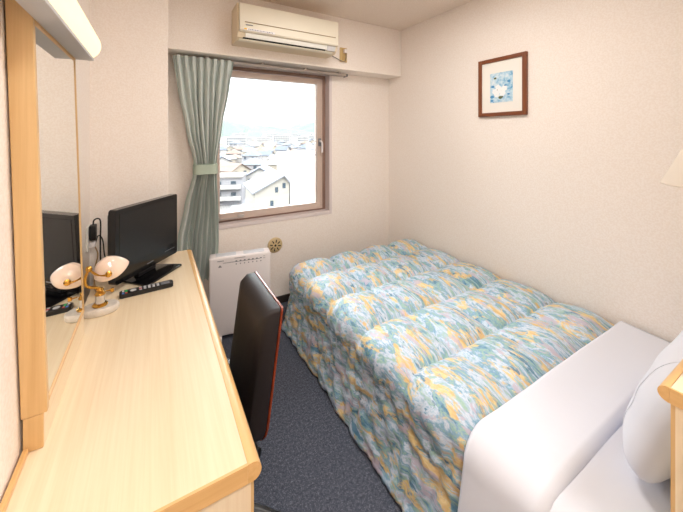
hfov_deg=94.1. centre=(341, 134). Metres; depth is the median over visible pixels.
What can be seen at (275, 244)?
air vent
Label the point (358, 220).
wall
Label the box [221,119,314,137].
hills
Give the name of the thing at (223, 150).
house
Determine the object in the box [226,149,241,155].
house
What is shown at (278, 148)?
house
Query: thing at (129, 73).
wall pillar
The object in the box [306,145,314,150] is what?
house
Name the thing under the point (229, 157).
house
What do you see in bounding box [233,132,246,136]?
tower block
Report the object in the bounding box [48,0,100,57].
diffuser
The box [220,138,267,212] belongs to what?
ground
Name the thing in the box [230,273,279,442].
backrest
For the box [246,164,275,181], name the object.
house
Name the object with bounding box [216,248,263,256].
grille
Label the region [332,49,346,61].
plug
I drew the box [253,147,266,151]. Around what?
house
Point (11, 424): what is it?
wall
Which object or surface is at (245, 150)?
house
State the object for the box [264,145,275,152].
house
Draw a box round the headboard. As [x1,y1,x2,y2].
[657,359,682,511]
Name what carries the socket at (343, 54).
attached to the wall outlet at (342, 55)
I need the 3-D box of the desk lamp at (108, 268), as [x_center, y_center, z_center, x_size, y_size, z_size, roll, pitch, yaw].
[-0.900,0.564,1.205,0.142,0.210,0.100,0,0,-8]
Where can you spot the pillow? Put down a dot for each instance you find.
(647, 416)
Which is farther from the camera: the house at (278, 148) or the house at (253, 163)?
the house at (278, 148)
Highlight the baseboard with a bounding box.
[276,293,289,302]
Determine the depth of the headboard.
0.57 m
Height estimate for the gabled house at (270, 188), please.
9.700 m
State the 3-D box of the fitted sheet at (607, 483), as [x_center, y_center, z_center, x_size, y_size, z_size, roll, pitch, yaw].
[1.033,1.095,1.026,1.169,0.271,0.290,0,0,-31]
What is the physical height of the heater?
0.554 m
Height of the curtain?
1.544 m
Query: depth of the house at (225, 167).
109.32 m
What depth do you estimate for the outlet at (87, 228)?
1.54 m
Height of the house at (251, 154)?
9.260 m
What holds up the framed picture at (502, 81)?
attached to the wall at (566, 200)
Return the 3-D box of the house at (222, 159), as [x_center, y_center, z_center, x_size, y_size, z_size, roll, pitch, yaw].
[-55.027,13.338,141.690,9.000,8.064,10.000,0,0,-42]
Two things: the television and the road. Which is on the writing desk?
the television
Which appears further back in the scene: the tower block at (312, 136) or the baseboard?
the tower block at (312, 136)
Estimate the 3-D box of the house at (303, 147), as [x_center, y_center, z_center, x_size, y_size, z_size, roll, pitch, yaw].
[-30.992,13.045,276.416,8.679,8.650,7.811,0,0,-1]
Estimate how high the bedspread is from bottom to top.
0.460 m
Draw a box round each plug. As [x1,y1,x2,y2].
[89,241,98,291]
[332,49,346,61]
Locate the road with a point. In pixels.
(236, 207)
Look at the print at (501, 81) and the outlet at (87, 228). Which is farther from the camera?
the print at (501, 81)
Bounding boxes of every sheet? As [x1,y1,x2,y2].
[458,321,670,511]
[550,425,670,511]
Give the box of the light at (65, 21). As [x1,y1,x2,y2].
[15,0,100,60]
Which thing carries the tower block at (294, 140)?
on the ground
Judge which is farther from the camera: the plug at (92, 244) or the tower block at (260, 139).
the tower block at (260, 139)
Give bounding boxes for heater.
[209,248,269,341]
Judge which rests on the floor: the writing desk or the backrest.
the writing desk
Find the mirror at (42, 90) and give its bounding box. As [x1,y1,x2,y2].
[5,0,83,452]
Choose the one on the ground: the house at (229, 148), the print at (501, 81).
the house at (229, 148)
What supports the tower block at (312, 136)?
on the ground
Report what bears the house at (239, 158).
on the ground
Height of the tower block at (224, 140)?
17.500 m
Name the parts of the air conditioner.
display panel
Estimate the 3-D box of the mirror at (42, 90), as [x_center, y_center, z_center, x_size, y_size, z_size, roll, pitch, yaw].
[-0.777,0.179,0.863,0.067,0.981,0.454,0,0,-31]
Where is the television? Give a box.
[107,194,181,285]
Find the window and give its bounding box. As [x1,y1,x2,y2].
[188,56,347,229]
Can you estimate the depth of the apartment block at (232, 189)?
79.11 m
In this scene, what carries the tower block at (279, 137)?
on the ground
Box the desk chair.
[227,271,282,511]
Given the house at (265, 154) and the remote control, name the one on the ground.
the house at (265, 154)
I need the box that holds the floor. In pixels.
[222,301,401,511]
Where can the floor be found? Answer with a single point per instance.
(310, 459)
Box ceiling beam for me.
[168,0,400,78]
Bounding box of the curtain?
[173,54,233,282]
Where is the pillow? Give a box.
[623,330,682,483]
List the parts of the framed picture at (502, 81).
frame, frame, frame, frame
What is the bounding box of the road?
[230,198,245,211]
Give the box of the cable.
[95,235,105,257]
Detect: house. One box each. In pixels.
[220,146,226,154]
[220,156,231,163]
[220,162,251,173]
[222,155,236,162]
[225,145,234,151]
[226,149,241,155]
[229,140,242,146]
[232,154,241,162]
[233,146,245,151]
[241,150,261,161]
[242,148,254,154]
[242,158,266,171]
[243,169,289,209]
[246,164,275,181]
[250,143,263,147]
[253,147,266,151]
[258,151,274,163]
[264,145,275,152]
[266,158,276,170]
[275,146,290,154]
[300,145,305,150]
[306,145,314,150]
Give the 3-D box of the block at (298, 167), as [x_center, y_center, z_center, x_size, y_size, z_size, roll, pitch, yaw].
[-7.628,10.570,68.929,10.150,13.600,11.400,0,0,-24]
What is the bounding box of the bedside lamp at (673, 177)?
[660,148,682,187]
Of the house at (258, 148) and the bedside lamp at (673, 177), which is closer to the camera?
the bedside lamp at (673, 177)
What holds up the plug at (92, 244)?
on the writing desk
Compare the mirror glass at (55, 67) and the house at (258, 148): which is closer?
the mirror glass at (55, 67)
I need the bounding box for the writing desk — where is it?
[0,249,261,511]
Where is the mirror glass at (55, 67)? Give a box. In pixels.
[35,26,82,390]
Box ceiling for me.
[261,0,472,30]
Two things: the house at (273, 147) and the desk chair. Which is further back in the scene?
the house at (273, 147)
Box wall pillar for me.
[90,0,167,289]
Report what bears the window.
in the wall at (358, 220)
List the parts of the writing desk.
panel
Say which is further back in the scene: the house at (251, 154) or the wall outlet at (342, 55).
the house at (251, 154)
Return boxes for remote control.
[119,280,172,298]
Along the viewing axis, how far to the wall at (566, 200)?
1.83 m
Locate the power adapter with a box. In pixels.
[89,218,101,259]
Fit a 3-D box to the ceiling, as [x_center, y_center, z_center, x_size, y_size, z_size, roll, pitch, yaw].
[0.540,-1.037,0.787,2.500,0.100,4.409,0,0,-31]
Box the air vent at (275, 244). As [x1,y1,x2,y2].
[268,237,281,252]
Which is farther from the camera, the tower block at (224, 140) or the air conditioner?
the tower block at (224, 140)
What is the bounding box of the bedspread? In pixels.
[281,239,614,511]
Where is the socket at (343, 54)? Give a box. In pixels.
[342,49,345,59]
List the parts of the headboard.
panel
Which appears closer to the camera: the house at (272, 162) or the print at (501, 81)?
the print at (501, 81)
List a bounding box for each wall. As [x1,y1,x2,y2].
[0,0,89,502]
[168,54,388,301]
[389,0,682,341]
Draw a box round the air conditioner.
[232,2,338,58]
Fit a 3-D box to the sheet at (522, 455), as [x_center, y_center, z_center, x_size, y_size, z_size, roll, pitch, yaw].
[0.913,1.114,1.174,1.225,0.394,0.227,0,0,-31]
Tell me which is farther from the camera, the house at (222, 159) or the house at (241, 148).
the house at (241, 148)
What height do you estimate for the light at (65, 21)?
0.118 m
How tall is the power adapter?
0.258 m
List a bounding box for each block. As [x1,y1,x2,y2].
[220,172,246,204]
[221,135,246,145]
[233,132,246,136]
[254,136,269,142]
[272,134,289,141]
[277,151,314,204]
[291,135,308,144]
[304,134,314,139]
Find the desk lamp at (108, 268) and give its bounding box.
[83,256,128,318]
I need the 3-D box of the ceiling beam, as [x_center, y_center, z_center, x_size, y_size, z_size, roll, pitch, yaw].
[-0.320,-0.770,2.595,1.947,0.433,0.182,0,0,-31]
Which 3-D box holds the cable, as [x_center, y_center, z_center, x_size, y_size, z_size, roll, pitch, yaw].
[-1.151,0.586,1.603,0.217,0.162,0.027,0,0,5]
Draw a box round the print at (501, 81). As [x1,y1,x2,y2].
[490,70,512,102]
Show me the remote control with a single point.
(144, 289)
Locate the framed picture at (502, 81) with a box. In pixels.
[478,51,527,116]
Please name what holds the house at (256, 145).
on the ground
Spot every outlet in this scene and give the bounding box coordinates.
[86,224,89,251]
[340,47,346,62]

